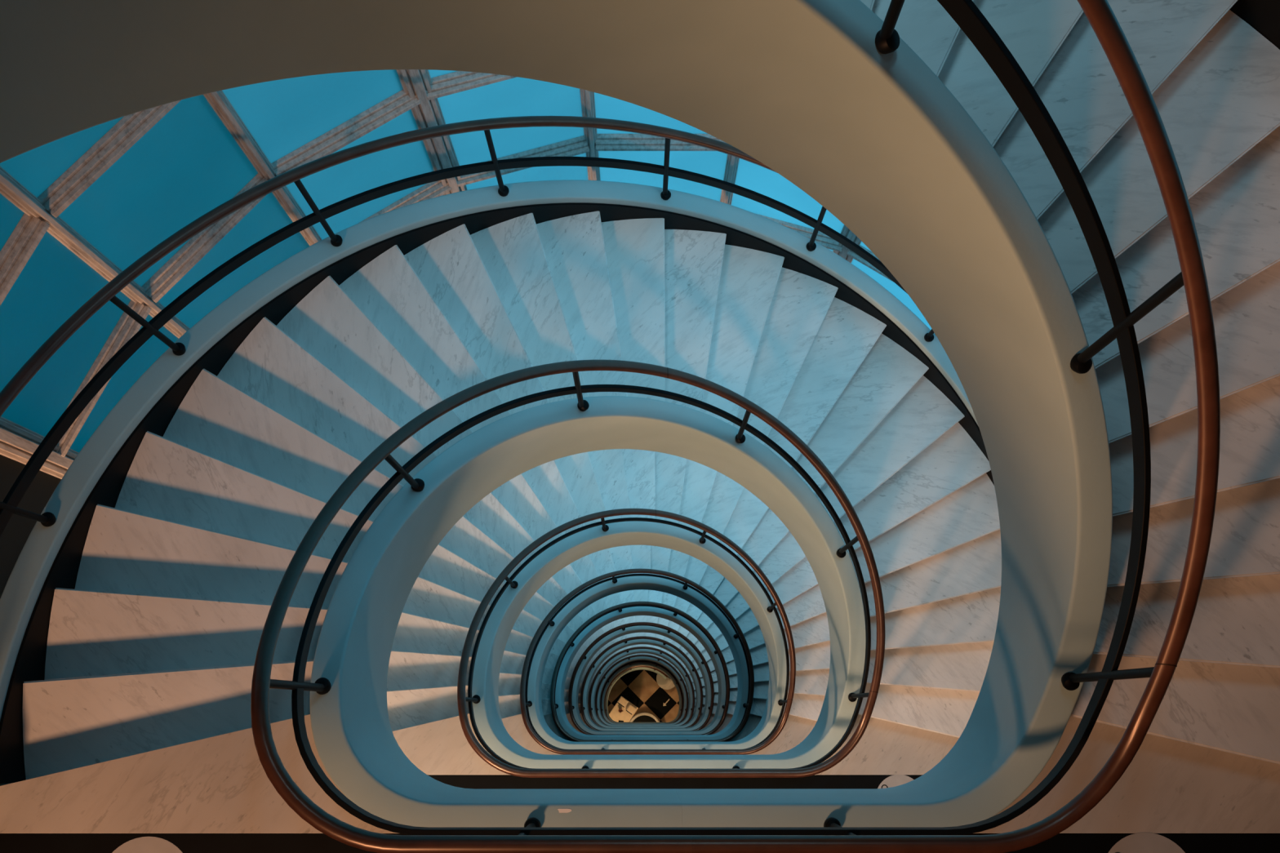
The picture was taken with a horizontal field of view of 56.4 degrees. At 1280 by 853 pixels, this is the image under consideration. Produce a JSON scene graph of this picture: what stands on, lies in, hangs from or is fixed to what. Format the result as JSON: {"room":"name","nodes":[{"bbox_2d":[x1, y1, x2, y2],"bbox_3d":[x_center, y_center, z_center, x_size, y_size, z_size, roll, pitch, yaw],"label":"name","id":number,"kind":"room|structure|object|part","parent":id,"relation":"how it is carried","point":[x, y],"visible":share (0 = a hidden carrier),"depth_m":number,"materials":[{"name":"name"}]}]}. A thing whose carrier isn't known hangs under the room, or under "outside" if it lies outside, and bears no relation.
{"room":"spiral stairwell","nodes":[
{"label":"spiral stairwell","id":0,"kind":"room"},
{"bbox_2d":[0,454,61,598],"bbox_3d":[-2.942,6.042,19.200,0.368,46.565,5.122,0,76,0],"label":"wall","id":1,"kind":"structure","parent":0,"point":[15,534],"depth_m":5.39,"materials":[{"name":"paint"}]},
{"bbox_2d":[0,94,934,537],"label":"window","id":2,"kind":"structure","parent":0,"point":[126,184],"depth_m":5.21,"materials":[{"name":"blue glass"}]},
{"bbox_3d":[0.139,0.022,5.528,5.025,3.890,3.072,0,76,0],"label":"handrail","id":3,"kind":"part","parent":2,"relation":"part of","materials":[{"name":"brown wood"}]},
{"bbox_3d":[0.138,0.099,5.850,5.025,4.551,3.074,0,76,0],"label":"outer railing","id":4,"kind":"part","parent":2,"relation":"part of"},
{"bbox_2d":[0,714,1279,852],"bbox_3d":[0.140,2.952,3.924,6.080,0.360,3.980,0,76,0],"label":"landing","id":5,"kind":"object","parent":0,"point":[215,794],"visible":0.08,"depth_m":4.14,"materials":[{"name":"stone"}]},
{"bbox_2d":[112,836,182,852],"bbox_3d":[-1.690,1.572,4.068,0.330,0.001,0.330,0,76,0],"label":"floor sticker","id":6,"kind":"object","parent":5,"relation":"on","point":[144,844],"visible":1,"depth_m":4.10,"materials":[{"name":"plastic"}]},
{"bbox_2d":[0,0,1279,827],"bbox_3d":[0.141,-0.588,2.750,5.074,4.778,3.231,0,76,0],"label":"flight","id":7,"kind":"object","parent":5,"relation":"on","point":[919,148],"visible":0.95,"depth_m":3.41,"materials":[{"name":"white paint"}]},
{"bbox_2d":[685,0,1220,852],"bbox_3d":[0.142,-0.158,1.868,2.551,4.728,1.960,0,76,0],"label":"railing","id":8,"kind":"object","parent":7,"relation":"attached to","point":[833,837],"visible":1,"depth_m":2.99,"materials":[{"name":"brown wood"}]},
{"bbox_3d":[0.141,-0.663,2.546,4.852,4.124,2.959,0,76,0],"label":"skirting","id":9,"kind":"part","parent":7,"relation":"part of","materials":[{"name":"black stone"}]},
{"bbox_2d":[1108,832,1185,852],"bbox_3d":[1.740,1.560,4.074,0.330,0.002,0.330,0,76,0],"label":"floor sticker","id":10,"kind":"object","parent":5,"relation":"on","point":[1140,842],"visible":1,"depth_m":4.10,"materials":[{"name":"plastic"}]},
{"bbox_2d":[607,670,679,722],"bbox_3d":[0.102,10.301,42.227,6.500,0.200,8.000,0,76,0],"label":"floor","id":11,"kind":"structure","parent":0,"point":[641,688],"depth_m":42.30,"materials":[{"name":"tile"}]},
{"bbox_2d":[608,701,638,722],"bbox_3d":[-0.685,10.146,41.780,0.720,0.740,1.170,34,79,8],"label":"reception desk","id":12,"kind":"object","parent":11,"relation":"on","point":[615,714],"visible":0.46,"depth_m":41.44,"materials":[{"name":"beige wood"}]},
{"bbox_2d":[617,696,628,707],"bbox_3d":[-0.592,9.561,41.417,0.320,0.240,0.270,34,79,8],"label":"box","id":13,"kind":"object","parent":12,"relation":"on","point":[622,700],"visible":1,"depth_m":41.31,"materials":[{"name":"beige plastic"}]},
{"bbox_3d":[-0.584,9.524,41.313,0.256,0.020,0.192,34,79,8],"label":"lid","id":14,"kind":"part","parent":13,"relation":"part of","materials":[{"name":"white cardboard"}]},
{"bbox_2d":[626,704,635,715],"bbox_3d":[-0.309,9.812,41.357,0.280,0.240,0.270,34,79,8],"label":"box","id":15,"kind":"object","parent":12,"relation":"on","point":[631,709],"visible":1,"depth_m":41.25,"materials":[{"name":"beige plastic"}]},
{"bbox_3d":[-0.300,9.774,41.253,0.224,0.020,0.192,34,79,8],"label":"lid","id":16,"kind":"part","parent":15,"relation":"part of","materials":[{"name":"white cardboard"}]},
{"bbox_2d":[605,665,675,723],"bbox_3d":[-0.212,8.609,41.019,4.442,3.496,3.231,0,76,0],"label":"flight","id":17,"kind":"object","parent":11,"relation":"on","point":[666,683],"visible":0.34,"depth_m":41.64,"materials":[{"name":"white paint"}]},
{"bbox_2d":[604,666,667,721],"bbox_3d":[-0.256,8.964,40.011,1.594,3.166,2.294,28,78,6],"label":"railing","id":18,"kind":"object","parent":17,"relation":"attached to","point":[630,668],"visible":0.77,"depth_m":39.96,"materials":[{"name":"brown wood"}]},
{"bbox_2d":[629,712,659,722],"bbox_3d":[0.158,10.656,41.885,1.200,0.300,1.200,0,76,0],"label":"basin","id":19,"kind":"object","parent":11,"relation":"on","point":[641,718],"visible":0.3,"depth_m":41.90,"materials":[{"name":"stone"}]},
{"bbox_2d":[579,713,715,728],"bbox_3d":[0.120,7.626,23.370,6.080,0.360,3.980,0,76,0],"label":"landing","id":20,"kind":"object","parent":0,"point":[713,715],"visible":0.02,"depth_m":23.62,"materials":[{"name":"stone"}]},
{"bbox_2d":[564,615,718,734],"bbox_3d":[0.122,4.085,22.196,5.074,4.778,3.231,0,76,0],"label":"flight","id":21,"kind":"object","parent":20,"relation":"on","point":[673,637],"visible":0.26,"depth_m":21.87,"materials":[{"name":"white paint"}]},
{"bbox_2d":[568,622,714,735],"bbox_3d":[0.123,4.516,21.314,2.551,4.728,1.960,0,76,0],"label":"railing","id":22,"kind":"object","parent":21,"relation":"attached to","point":[623,627],"visible":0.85,"depth_m":20.89,"materials":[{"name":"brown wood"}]},
{"bbox_2d":[565,713,733,734],"bbox_3d":[0.124,6.691,19.481,6.080,0.360,3.980,0,76,0],"label":"landing","id":23,"kind":"object","parent":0,"point":[728,717],"visible":0.02,"depth_m":19.73,"materials":[{"name":"stone"}]},
{"bbox_2d":[541,589,737,740],"bbox_3d":[0.126,3.150,18.307,5.074,4.778,3.231,0,76,0],"label":"flight","id":24,"kind":"object","parent":23,"relation":"on","point":[639,595],"visible":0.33,"depth_m":17.97,"materials":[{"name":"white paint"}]},
{"bbox_2d":[550,601,729,742],"bbox_3d":[0.127,3.581,17.425,2.551,4.728,1.960,0,76,0],"label":"railing","id":25,"kind":"object","parent":24,"relation":"attached to","point":[570,642],"visible":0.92,"depth_m":16.97,"materials":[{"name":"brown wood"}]},
{"bbox_2d":[543,713,761,742],"bbox_3d":[0.128,5.756,15.592,6.080,0.360,3.980,0,76,0],"label":"landing","id":26,"kind":"object","parent":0,"point":[753,721],"visible":0.02,"depth_m":15.83,"materials":[{"name":"stone"}]},
{"bbox_2d":[497,545,768,749],"bbox_3d":[0.130,2.216,14.418,5.074,4.778,3.231,0,76,0],"label":"flight","id":27,"kind":"object","parent":26,"relation":"on","point":[590,566],"visible":0.32,"depth_m":13.96,"materials":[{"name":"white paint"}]},
{"bbox_2d":[520,568,754,755],"bbox_3d":[0.131,2.647,13.536,2.551,4.728,1.960,0,76,0],"label":"railing","id":28,"kind":"object","parent":27,"relation":"attached to","point":[524,704],"visible":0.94,"depth_m":12.82,"materials":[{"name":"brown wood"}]},
{"bbox_2d":[502,713,816,755],"bbox_3d":[0.132,4.822,11.702,6.080,0.360,3.980,0,76,0],"label":"landing","id":29,"kind":"object","parent":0,"point":[796,730],"visible":0.05,"depth_m":11.93,"materials":[{"name":"stone"}]},
{"bbox_2d":[386,448,830,768],"bbox_3d":[0.134,1.281,10.528,5.074,4.778,3.231,0,76,0],"label":"flight","id":30,"kind":"object","parent":29,"relation":"on","point":[440,608],"visible":0.41,"depth_m":9.89,"materials":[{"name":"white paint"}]},
{"bbox_2d":[457,508,795,777],"bbox_3d":[0.134,1.712,9.646,2.551,4.728,1.960,0,76,0],"label":"railing","id":31,"kind":"object","parent":30,"relation":"attached to","point":[491,758],"visible":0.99,"depth_m":8.73,"materials":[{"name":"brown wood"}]},
{"bbox_2d":[392,713,959,789],"bbox_3d":[0.136,3.887,7.813,6.080,0.360,3.980,0,76,0],"label":"landing","id":32,"kind":"object","parent":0,"point":[440,749],"visible":0.03,"depth_m":8.02,"materials":[{"name":"stone"}]},
{"bbox_2d":[0,179,1001,827],"bbox_3d":[0.137,0.346,6.639,5.074,4.778,3.231,0,76,0],"label":"flight","id":33,"kind":"object","parent":32,"relation":"on","point":[132,623],"visible":0.84,"depth_m":5.76,"materials":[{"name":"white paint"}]},
{"bbox_2d":[250,360,885,852],"bbox_3d":[0.138,0.777,5.757,2.551,4.728,1.960,0,76,0],"label":"railing","id":34,"kind":"object","parent":33,"relation":"attached to","point":[531,838],"visible":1,"depth_m":4.08,"materials":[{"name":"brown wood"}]},
{"bbox_2d":[877,774,914,788],"bbox_3d":[1.736,2.494,7.963,0.330,0.002,0.330,0,76,0],"label":"floor sticker","id":35,"kind":"object","parent":32,"relation":"on","point":[895,780],"visible":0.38,"depth_m":7.99,"materials":[{"name":"plastic"}]},
{"bbox_3d":[0.114,4.972,30.562,6.112,24.975,2.308,0,76,0],"label":"wall","id":36,"kind":"structure","parent":0,"visible":0},
{"bbox_2d":[0,416,79,479],"bbox_3d":[-2.701,1.309,10.328,0.087,16.000,0.144,16,77,4],"label":"trim","id":37,"kind":"structure","parent":36,"relation":"attached to","point":[18,443],"depth_m":5.20,"materials":[{"name":"brown wood"}]},
{"bbox_2d":[203,90,321,245],"bbox_3d":[-1.797,-0.046,10.654,0.074,16.000,0.087,-40,80,-9],"label":"trim","id":38,"kind":"structure","parent":36,"relation":"on","point":[218,100],"depth_m":5.51,"materials":[{"name":"brown wood"}]},
{"bbox_2d":[222,69,451,239],"bbox_3d":[-1.439,-1.660,4.908,0.791,4.000,0.089,-32,79,-7],"label":"window","id":39,"kind":"structure","parent":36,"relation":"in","point":[296,122],"depth_m":5.81,"materials":[{"name":"blue glass"}]},
{"bbox_2d":[395,69,467,195],"bbox_3d":[-1.091,-0.485,10.760,0.144,16.000,0.087,-24,78,-6],"label":"trim","id":40,"kind":"structure","parent":36,"relation":"on","point":[441,152],"depth_m":6.12,"materials":[{"name":"brown wood"}]},
{"bbox_2d":[425,69,589,186],"bbox_3d":[-0.683,-1.994,4.989,0.791,4.000,0.089,-16,77,-4],"label":"window","id":41,"kind":"structure","parent":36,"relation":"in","point":[461,95],"depth_m":6.43,"materials":[{"name":"blue glass"}]},
{"bbox_2d":[579,88,599,180],"bbox_3d":[-0.286,-0.714,10.816,0.074,16.000,0.087,-8,77,-2],"label":"trim","id":42,"kind":"structure","parent":36,"relation":"on","point":[587,97],"depth_m":6.76,"materials":[{"name":"brown wood"}]},
{"bbox_2d":[594,92,725,151],"bbox_3d":[0.139,-2.108,5.018,0.791,4.000,0.089,0,76,0],"label":"window","id":43,"kind":"structure","parent":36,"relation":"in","point":[606,107],"depth_m":6.86,"materials":[{"name":"blue glass"}]},
{"bbox_3d":[0.140,-2.156,4.992,0.791,3.928,0.008,0,76,0],"label":"pane","id":44,"kind":"part","parent":43,"relation":"part of","materials":[{"name":"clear glass"}]},
{"bbox_2d":[598,151,727,201],"bbox_3d":[0.136,-1.174,8.907,0.791,4.000,0.089,0,76,0],"label":"window","id":45,"kind":"structure","parent":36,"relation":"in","point":[709,163],"depth_m":7.35,"materials":[{"name":"blue glass"}]},
{"bbox_2d":[720,154,739,204],"bbox_3d":[0.553,-0.714,10.817,0.074,16.000,0.087,8,77,2],"label":"trim","id":46,"kind":"structure","parent":36,"relation":"attached to","point":[731,165],"depth_m":7.30,"materials":[{"name":"brown wood"}]},
{"bbox_2d":[731,158,844,252],"bbox_3d":[0.958,-1.059,8.880,0.791,4.000,0.089,16,77,4],"label":"window","id":47,"kind":"structure","parent":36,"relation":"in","point":[750,175],"depth_m":7.55,"materials":[{"name":"blue glass"}]},
{"bbox_2d":[833,224,861,262],"bbox_3d":[1.358,-0.485,10.763,0.144,16.000,0.087,24,78,6],"label":"trim","id":48,"kind":"structure","parent":36,"relation":"on","point":[846,232],"depth_m":7.71,"materials":[{"name":"brown wood"}]},
{"bbox_2d":[846,240,934,333],"bbox_3d":[1.714,-0.725,8.801,0.791,4.000,0.089,32,79,7],"label":"window","id":49,"kind":"structure","parent":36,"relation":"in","point":[858,261],"depth_m":8.09,"materials":[{"name":"blue glass"}]},
{"bbox_3d":[0.117,8.560,27.259,6.080,0.360,3.980,0,76,0],"label":"landing","id":50,"kind":"object","parent":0,"visible":0},
{"bbox_2d":[577,632,705,730],"bbox_3d":[0.118,5.020,26.085,5.074,4.778,3.231,0,76,0],"label":"flight","id":51,"kind":"object","parent":50,"relation":"on","point":[637,642],"visible":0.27,"depth_m":25.81,"materials":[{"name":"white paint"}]},
{"bbox_2d":[580,635,702,730],"bbox_3d":[0.119,5.451,25.203,2.551,4.728,1.960,0,76,0],"label":"railing","id":52,"kind":"object","parent":51,"relation":"attached to","point":[582,708],"visible":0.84,"depth_m":24.89,"materials":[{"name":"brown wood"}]},
{"bbox_3d":[0.113,9.495,31.149,6.080,0.360,3.980,0,76,0],"label":"landing","id":53,"kind":"object","parent":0,"visible":0},
{"bbox_2d":[587,644,696,728],"bbox_3d":[0.114,5.955,29.975,5.074,4.778,3.231,0,76,0],"label":"flight","id":54,"kind":"object","parent":53,"relation":"on","point":[615,659],"visible":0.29,"depth_m":29.62,"materials":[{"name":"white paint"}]},
{"bbox_2d":[588,646,694,728],"bbox_3d":[0.115,6.385,29.093,2.551,4.728,1.960,0,76,0],"label":"railing","id":55,"kind":"object","parent":54,"relation":"attached to","point":[637,647],"visible":0.85,"depth_m":28.80,"materials":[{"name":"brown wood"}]},
{"bbox_3d":[0.115,6.390,29.139,2.518,4.076,1.912,0,76,0],"label":"rail","id":56,"kind":"part","parent":55,"relation":"part of","materials":[{"name":"black metal"}]},
{"bbox_3d":[0.109,10.430,35.038,6.080,0.360,3.980,0,76,0],"label":"landing","id":57,"kind":"object","parent":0,"visible":0},
{"bbox_2d":[595,653,688,725],"bbox_3d":[0.111,6.889,33.864,5.074,4.778,3.231,0,76,0],"label":"flight","id":58,"kind":"object","parent":57,"relation":"on","point":[639,658],"visible":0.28,"depth_m":33.69,"materials":[{"name":"white paint"}]},
{"bbox_2d":[595,654,688,725],"bbox_3d":[0.111,7.320,32.982,2.551,4.728,1.960,0,76,0],"label":"railing","id":59,"kind":"object","parent":58,"relation":"attached to","point":[635,655],"visible":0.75,"depth_m":32.67,"materials":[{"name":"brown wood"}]},
{"bbox_3d":[0.105,11.364,38.927,6.080,0.360,3.980,0,76,0],"label":"landing","id":60,"kind":"object","parent":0,"visible":0},
{"bbox_2d":[601,660,683,724],"bbox_3d":[0.107,7.824,37.753,5.074,4.778,3.231,0,76,0],"label":"flight","id":61,"kind":"object","parent":60,"relation":"on","point":[624,668],"visible":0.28,"depth_m":37.41,"materials":[{"name":"white paint"}]},
{"bbox_2d":[600,661,683,724],"bbox_3d":[0.108,8.255,36.871,2.551,4.728,1.960,0,76,0],"label":"railing","id":62,"kind":"object","parent":61,"relation":"attached to","point":[629,664],"visible":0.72,"depth_m":36.60,"materials":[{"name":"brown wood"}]},
{"bbox_3d":[-2.523,0.479,8.507,0.089,4.000,0.791,24,78,6],"label":"window","id":63,"kind":"structure","parent":0,"visible":0},
{"bbox_2d":[0,193,177,457],"bbox_3d":[-2.520,-0.455,4.618,0.089,4.000,0.791,24,78,6],"label":"window","id":64,"kind":"structure","parent":63,"relation":"on","point":[43,283],"depth_m":5.18,"materials":[{"name":"blue glass"}]},
{"bbox_3d":[-0.690,-0.125,12.768,0.791,4.000,0.089,-16,77,-4],"label":"window","id":65,"kind":"structure","parent":0,"visible":0},
{"bbox_2d":[466,152,588,190],"bbox_3d":[-0.686,-1.059,8.879,0.791,4.000,0.089,-16,77,-4],"label":"window","id":66,"kind":"structure","parent":65,"relation":"on","point":[553,172],"depth_m":7.20,"materials":[{"name":"blue glass"}]}
]}

